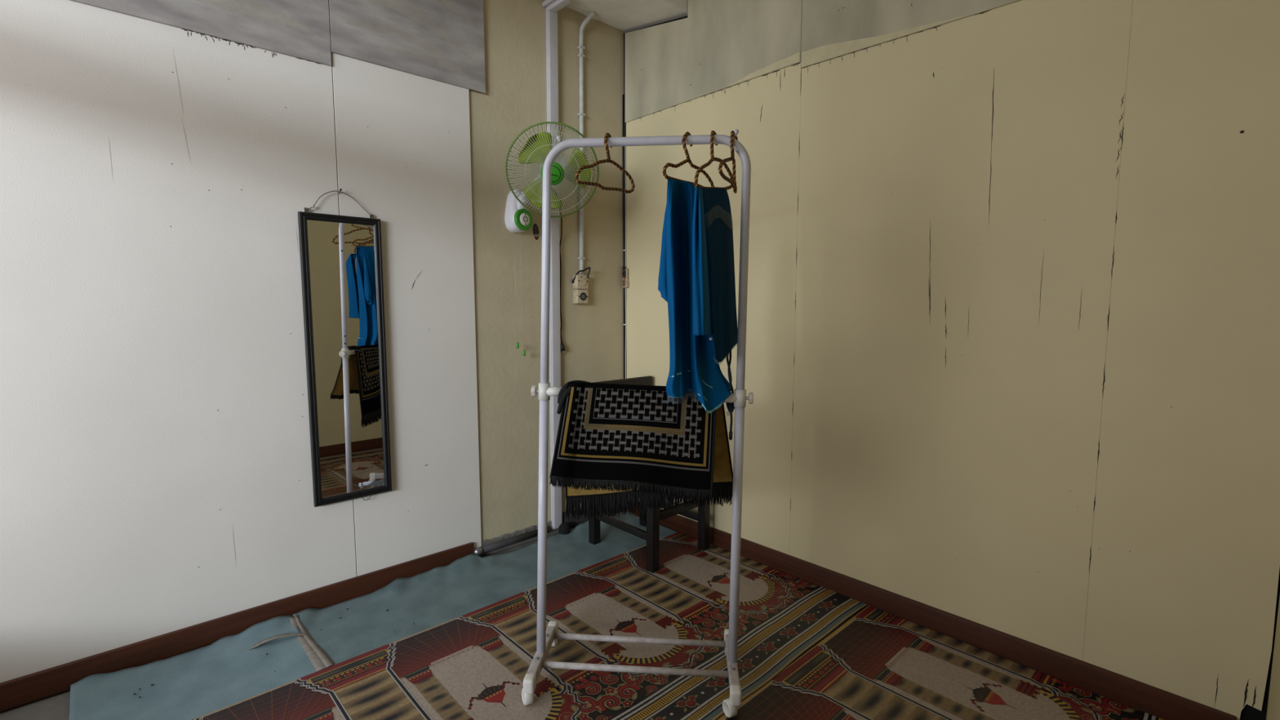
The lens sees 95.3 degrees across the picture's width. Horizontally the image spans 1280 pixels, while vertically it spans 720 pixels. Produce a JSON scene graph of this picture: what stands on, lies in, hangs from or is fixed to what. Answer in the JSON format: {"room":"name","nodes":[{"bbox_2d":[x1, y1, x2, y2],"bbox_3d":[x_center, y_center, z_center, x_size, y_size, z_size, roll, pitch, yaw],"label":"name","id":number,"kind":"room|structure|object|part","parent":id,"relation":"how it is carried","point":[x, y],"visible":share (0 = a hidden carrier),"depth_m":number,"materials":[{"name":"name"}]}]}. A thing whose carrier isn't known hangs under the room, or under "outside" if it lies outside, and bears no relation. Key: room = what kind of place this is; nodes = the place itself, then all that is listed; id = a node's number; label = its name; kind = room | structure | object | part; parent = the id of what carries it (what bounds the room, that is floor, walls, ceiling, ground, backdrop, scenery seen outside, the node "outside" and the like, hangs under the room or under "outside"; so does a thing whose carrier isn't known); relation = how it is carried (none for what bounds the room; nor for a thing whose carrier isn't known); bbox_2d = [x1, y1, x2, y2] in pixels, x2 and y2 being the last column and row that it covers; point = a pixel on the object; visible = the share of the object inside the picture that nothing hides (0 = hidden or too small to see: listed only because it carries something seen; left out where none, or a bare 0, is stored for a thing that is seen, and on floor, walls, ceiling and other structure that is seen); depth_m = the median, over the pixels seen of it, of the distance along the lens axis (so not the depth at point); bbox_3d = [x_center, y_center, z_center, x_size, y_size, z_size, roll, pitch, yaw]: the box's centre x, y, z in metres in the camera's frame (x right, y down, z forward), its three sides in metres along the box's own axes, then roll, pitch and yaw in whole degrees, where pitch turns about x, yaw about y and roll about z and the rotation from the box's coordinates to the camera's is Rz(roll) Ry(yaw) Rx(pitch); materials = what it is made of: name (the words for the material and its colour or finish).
{"room":"prayer room","nodes":[
{"label":"prayer room","id":0,"kind":"room"},
{"bbox_2d":[0,0,626,683],"bbox_3d":[-1.377,-0.559,2.195,3.445,3.104,0.209,-5,7,-43],"label":"wall","id":1,"kind":"structure","parent":0,"point":[160,160],"depth_m":2.08,"materials":[{"name":"beige paint"}]},
{"bbox_3d":[-1.763,-0.106,1.753,1.622,2.220,0.010,-5,7,-43],"label":"panel","id":2,"kind":"part","parent":1,"relation":"part of","materials":[{"name":"white paint"}]},
{"bbox_3d":[-1.759,-1.558,1.607,1.619,1.003,0.008,-5,7,-43],"label":"bare panel","id":3,"kind":"part","parent":1,"relation":"part of","materials":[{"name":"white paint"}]},
{"bbox_2d":[0,542,473,711],"bbox_3d":[-1.567,0.968,2.022,2.133,0.082,0.016,-5,7,-43],"label":"baseboard","id":4,"kind":"structure","parent":1,"relation":"attached to","point":[31,687],"depth_m":2.04,"materials":[{"name":"brown wood"}]},
{"bbox_3d":[-0.964,-0.178,2.493,0.557,2.220,0.010,-5,7,-43],"label":"panel","id":5,"kind":"part","parent":1,"relation":"part of","materials":[{"name":"white paint"}]},
{"bbox_3d":[-0.932,-1.657,2.370,0.637,0.952,0.008,-5,7,-43],"label":"bare panel","id":6,"kind":"part","parent":1,"relation":"part of","materials":[{"name":"grey paint"}]},
{"bbox_2d":[479,520,558,556],"bbox_3d":[-0.606,0.887,2.929,0.500,0.076,0.010,-5,7,-43],"label":"trim","id":7,"kind":"structure","parent":1,"relation":"attached to","point":[533,527],"depth_m":2.91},
{"bbox_2d":[532,222,539,240],"bbox_3d":[-0.513,-0.633,2.877,0.044,0.088,0.001,-5,7,-43],"label":"sticker","id":8,"kind":"object","parent":1,"relation":"attached to","point":[535,231],"visible":1,"depth_m":2.88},
{"bbox_2d":[504,121,599,355],"bbox_3d":[-0.413,-0.528,2.713,0.392,1.046,0.391,-5,7,-43],"label":"wall fan","id":9,"kind":"object","parent":1,"relation":"attached to","point":[517,219],"visible":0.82,"depth_m":2.64,"materials":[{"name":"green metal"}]},
{"bbox_3d":[-0.588,-0.346,2.758,0.009,0.540,0.002,-5,7,-43],"label":"pull cord","id":10,"kind":"part","parent":9,"relation":"part of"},
{"bbox_3d":[-0.564,-0.329,2.783,0.012,0.578,0.002,-5,7,-43],"label":"pull cord","id":11,"kind":"part","parent":9,"relation":"part of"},
{"bbox_3d":[-0.492,-0.809,2.753,0.207,0.254,0.067,-1,6,-9],"label":"arm","id":12,"kind":"part","parent":9,"relation":"part of","materials":[{"name":"white plastic"}]},
{"bbox_3d":[-0.456,-0.934,2.568,0.158,0.144,0.055,-2,6,-22],"label":"blade","id":13,"kind":"part","parent":9,"relation":"part of","materials":[{"name":"green plastic"}]},
{"bbox_3d":[-0.447,-0.767,2.658,0.175,0.148,0.056,1,6,7],"label":"blade","id":14,"kind":"part","parent":9,"relation":"part of","materials":[{"name":"green plastic"}]},
{"bbox_3d":[-0.401,-0.446,2.865,0.025,0.744,0.223,0,5,2],"label":"power cord","id":15,"kind":"part","parent":9,"relation":"part of","materials":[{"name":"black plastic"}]},
{"bbox_3d":[-0.286,-0.864,2.628,0.138,0.151,0.106,-2,6,-18],"label":"blade","id":16,"kind":"part","parent":9,"relation":"part of","materials":[{"name":"green plastic"}]},
{"bbox_2d":[542,0,569,529],"bbox_3d":[-0.394,-0.416,2.907,0.071,2.627,0.150,-5,7,-43],"label":"pipe","id":17,"kind":"object","parent":1,"relation":"attached to","point":[552,6],"visible":0.73,"depth_m":2.94,"materials":[{"name":"grey plastic"}]},
{"bbox_2d":[571,266,591,303],"bbox_3d":[-0.309,-0.391,3.051,0.090,0.192,0.058,-5,7,-43],"label":"double socket","id":18,"kind":"object","parent":1,"relation":"attached to","point":[579,282],"visible":1,"depth_m":3.04,"materials":[{"name":"beige plastic"}]},
{"bbox_2d":[577,11,595,275],"bbox_3d":[-0.276,-1.096,3.000,0.100,1.327,0.051,2,6,25],"label":"conduit pipe","id":19,"kind":"object","parent":1,"relation":"attached to","point":[592,14],"visible":0.88,"depth_m":2.98,"materials":[{"name":"white plastic"}]},
{"bbox_2d":[563,503,624,528],"bbox_3d":[-0.250,0.845,3.253,0.428,0.091,0.016,-5,7,-43],"label":"baseboard","id":20,"kind":"structure","parent":1,"relation":"attached to","point":[574,522],"depth_m":3.15,"materials":[{"name":"grey paint"}]},
{"bbox_2d":[565,0,688,32],"bbox_3d":[-1.049,-1.843,1.936,3.142,0.498,0.476,-5,7,-43],"label":"ceiling","id":21,"kind":"structure","parent":1,"relation":"attached to","point":[625,15],"depth_m":2.87,"materials":[{"name":"paint"}]},
{"bbox_2d":[0,511,679,719],"bbox_3d":[-0.349,1.170,1.439,3.700,0.196,3.151,-5,7,-43],"label":"floor","id":22,"kind":"structure","parent":0,"point":[54,707],"depth_m":1.75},
{"bbox_2d":[69,614,323,719],"bbox_3d":[-1.389,1.012,1.848,0.606,0.028,0.483,-5,7,-43],"label":"floor mat","id":23,"kind":"object","parent":22,"relation":"on","point":[200,682],"depth_m":1.86,"materials":[{"name":"blue fabric"}]},
{"bbox_2d":[292,511,678,668],"bbox_3d":[-0.544,0.932,2.630,1.700,0.038,0.483,-5,7,-43],"label":"floor mat","id":24,"kind":"object","parent":22,"relation":"on","point":[472,582],"depth_m":2.43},
{"bbox_2d":[248,614,334,671],"bbox_3d":[-1.225,0.994,2.018,0.196,0.026,0.400,-5,7,-43],"label":"tape","id":25,"kind":"object","parent":24,"relation":"on","point":[320,660],"visible":1,"depth_m":2.04,"materials":[{"name":"beige plastic"}]},
{"bbox_2d":[558,522,569,534],"bbox_3d":[-0.396,0.877,3.043,0.062,0.052,0.060,-5,7,-43],"label":"lump","id":26,"kind":"object","parent":24,"relation":"on","point":[564,528],"visible":1,"depth_m":3.02,"materials":[{"name":"black"}]},
{"bbox_2d":[473,527,548,555],"bbox_3d":[-0.630,0.891,2.874,0.410,0.037,0.040,-5,7,-43],"label":"pipe","id":27,"kind":"object","parent":22,"relation":"on","point":[479,550],"visible":0.94,"depth_m":2.84,"materials":[{"name":"grey metal"}]},
{"bbox_2d":[191,531,1164,719],"bbox_3d":[-0.208,1.077,1.272,3.072,0.004,2.085,-5,7,-43],"label":"floor mat","id":28,"kind":"object","parent":22,"relation":"on","point":[807,651],"visible":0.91,"depth_m":1.92,"materials":[{"name":"carpet"}]},
{"bbox_2d":[521,128,753,717],"bbox_3d":[-0.004,0.176,1.788,0.686,1.690,0.349,0,5,5],"label":"clothes rack","id":29,"kind":"object","parent":28,"relation":"on","point":[548,637],"visible":0.97,"depth_m":1.77,"materials":[{"name":"white metal"}]},
{"bbox_3d":[-0.321,0.096,1.797,0.022,0.036,0.036,0,5,5],"label":"clamp knob","id":30,"kind":"part","parent":29,"relation":"part of","materials":[{"name":"white plastic"}]},
{"bbox_3d":[-0.306,0.521,1.835,0.054,0.854,0.029,0,5,0],"label":"post","id":31,"kind":"part","parent":29,"relation":"part of","materials":[{"name":"white metal"}]},
{"bbox_2d":[574,133,635,193],"bbox_3d":[-0.089,-0.587,1.734,0.046,0.166,0.294,3,6,31],"label":"clothes hanger","id":32,"kind":"object","parent":29,"relation":"hanging from","point":[607,135],"visible":0.93,"depth_m":1.72,"materials":[{"name":"brown fabric"}]},
{"bbox_2d":[549,380,733,520],"bbox_3d":[0.020,0.295,1.774,0.542,0.462,0.242,1,6,7],"label":"rug","id":33,"kind":"object","parent":29,"relation":"on","point":[616,443],"visible":0.95,"depth_m":1.73,"materials":[{"name":"black fabric"}]},
{"bbox_3d":[0.006,-0.255,1.736,0.631,0.795,0.027,0,5,5],"label":"frame","id":34,"kind":"part","parent":29,"relation":"part of","materials":[{"name":"white metal"}]},
{"bbox_2d":[662,131,714,186],"bbox_3d":[0.147,-0.587,1.703,0.025,0.155,0.274,4,7,34],"label":"clothes hanger","id":35,"kind":"object","parent":29,"relation":"hanging from","point":[687,160],"visible":0.75,"depth_m":1.67,"materials":[{"name":"brown fabric"}]},
{"bbox_2d":[657,178,731,413],"bbox_3d":[0.161,-0.186,1.707,0.228,0.664,0.178,-5,7,-43],"label":"garment","id":36,"kind":"object","parent":35,"relation":"hanging from","point":[693,366],"visible":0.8,"depth_m":1.69,"materials":[{"name":"teal fabric"}]},
{"bbox_2d":[693,130,734,190],"bbox_3d":[0.210,-0.568,1.679,0.027,0.190,0.274,3,6,31],"label":"clothes hanger","id":37,"kind":"object","parent":29,"relation":"hanging from","point":[713,158],"visible":0.8,"depth_m":1.66,"materials":[{"name":"brown fabric"}]},
{"bbox_2d":[692,186,737,439],"bbox_3d":[0.229,-0.135,1.701,0.075,0.754,0.355,3,6,28],"label":"garment","id":38,"kind":"object","parent":37,"relation":"hanging from","point":[714,315],"visible":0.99,"depth_m":1.64,"materials":[{"name":"teal fabric"}]},
{"bbox_3d":[0.228,-0.253,1.693,0.252,0.510,0.097,-5,7,-43],"label":"panel","id":39,"kind":"part","parent":38,"relation":"part of","materials":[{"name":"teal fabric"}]},
{"bbox_2d":[718,130,737,193],"bbox_3d":[0.269,-0.589,1.707,0.034,0.150,0.286,2,6,17],"label":"clothes hanger","id":40,"kind":"object","parent":29,"relation":"hanging from","point":[732,155],"visible":0.95,"depth_m":1.68,"materials":[{"name":"brown fabric"}]},
{"bbox_3d":[0.294,0.532,1.784,0.040,0.841,0.029,-1,5,-6],"label":"post","id":41,"kind":"part","parent":29,"relation":"part of","materials":[{"name":"white metal"}]},
{"bbox_3d":[0.326,0.114,1.742,0.022,0.036,0.036,0,5,5],"label":"clamp knob","id":42,"kind":"part","parent":29,"relation":"part of","materials":[{"name":"white plastic"}]},
{"bbox_2d":[588,375,710,573],"bbox_3d":[0.041,0.518,2.856,0.478,0.807,0.483,-5,7,-43],"label":"wooden chair","id":43,"kind":"object","parent":28,"relation":"on","point":[651,520],"visible":0.27,"depth_m":2.82,"materials":[{"name":"black wood"}]},
{"bbox_3d":[-0.228,0.610,2.899,0.042,0.616,0.042,-5,7,-43],"label":"leg","id":44,"kind":"part","parent":43,"relation":"part of","materials":[{"name":"black wood"}]},
{"bbox_3d":[-0.114,0.208,2.994,0.478,0.216,0.028,-5,7,-43],"label":"backrest","id":45,"kind":"part","parent":43,"relation":"part of","materials":[{"name":"black wood"}]},
{"bbox_3d":[0.026,0.587,3.134,0.042,0.616,0.042,-5,7,-43],"label":"leg","id":46,"kind":"part","parent":43,"relation":"part of","materials":[{"name":"black wood"}]},
{"bbox_3d":[0.057,0.736,2.603,0.042,0.421,0.042,-5,7,-43],"label":"leg","id":47,"kind":"part","parent":43,"relation":"part of","materials":[{"name":"black wood"}]},
{"bbox_3d":[0.311,0.713,2.838,0.042,0.421,0.042,-5,7,-43],"label":"leg","id":48,"kind":"part","parent":43,"relation":"part of","materials":[{"name":"black wood"}]},
{"bbox_2d":[625,0,1279,719],"bbox_3d":[0.892,-0.583,2.432,0.308,3.104,2.951,-5,7,-43],"label":"wall","id":49,"kind":"structure","parent":0,"point":[1012,353],"depth_m":1.91,"materials":[{"name":"beige paint"}]},
{"bbox_2d":[622,33,626,378],"bbox_3d":[-0.081,-0.494,3.278,0.024,2.560,0.028,-5,7,-43],"label":"cable","id":50,"kind":"object","parent":49,"relation":"attached to","point":[624,148],"visible":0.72,"depth_m":3.24,"materials":[{"name":"black plastic"}]},
{"bbox_2d":[622,266,629,287],"bbox_3d":[-0.082,-0.465,3.258,0.027,0.119,0.037,-5,7,-43],"label":"socket","id":51,"kind":"object","parent":49,"relation":"attached to","point":[625,280],"visible":1,"depth_m":3.25,"materials":[{"name":"beige plastic"}]},
{"bbox_3d":[0.298,-0.205,2.903,0.012,2.246,1.092,-5,7,-43],"label":"panel","id":52,"kind":"part","parent":49,"relation":"part of","materials":[{"name":"beige paint"}]},
{"bbox_3d":[0.290,-1.715,2.752,0.007,0.911,1.088,-5,7,-43],"label":"bare panel","id":53,"kind":"part","parent":49,"relation":"part of","materials":[{"name":"beige paint"}]},
{"bbox_3d":[1.156,-1.587,1.828,0.007,0.990,1.450,-5,7,-43],"label":"bare panel","id":54,"kind":"part","parent":49,"relation":"part of","materials":[{"name":"beige paint"}]},
{"bbox_2d":[626,499,1235,719],"bbox_3d":[0.763,0.921,2.489,0.016,0.083,2.493,-5,7,-43],"label":"baseboard","id":55,"kind":"structure","parent":49,"relation":"attached to","point":[1132,693],"depth_m":2.02,"materials":[{"name":"brown wood"}]},
{"bbox_3d":[1.030,-0.130,2.119,0.012,2.246,1.059,-5,7,-43],"label":"panel","id":56,"kind":"part","parent":49,"relation":"part of","materials":[{"name":"beige paint"}]},
{"bbox_3d":[1.524,-0.080,1.591,0.012,2.246,0.388,-5,7,-43],"label":"panel","id":57,"kind":"part","parent":49,"relation":"part of","materials":[{"name":"beige paint"}]},
{"bbox_2d":[1266,595,1279,719],"bbox_3d":[0.586,-0.377,0.279,3.700,3.104,0.200,-5,7,-43],"label":"wall","id":58,"kind":"structure","parent":0,"point":[1273,702],"depth_m":1.39,"materials":[{"name":"beige paint"}]},
{"bbox_3d":[-1.155,-0.651,2.247,0.008,0.016,0.025,-5,7,-43],"label":"nail","id":59,"kind":"object","parent":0,"visible":0},
{"bbox_2d":[297,190,391,506],"bbox_3d":[-1.153,-0.036,2.299,0.292,1.234,0.021,-5,7,-43],"label":"wall mirror","id":60,"kind":"object","parent":59,"relation":"hanging from","point":[341,265],"visible":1,"depth_m":2.29,"materials":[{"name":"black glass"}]},
{"bbox_3d":[-1.158,-0.610,2.248,0.231,0.083,0.010,-5,7,-43],"label":"hanging cord","id":61,"kind":"part","parent":60,"relation":"part of","materials":[{"name":"grey metal"}]}
]}

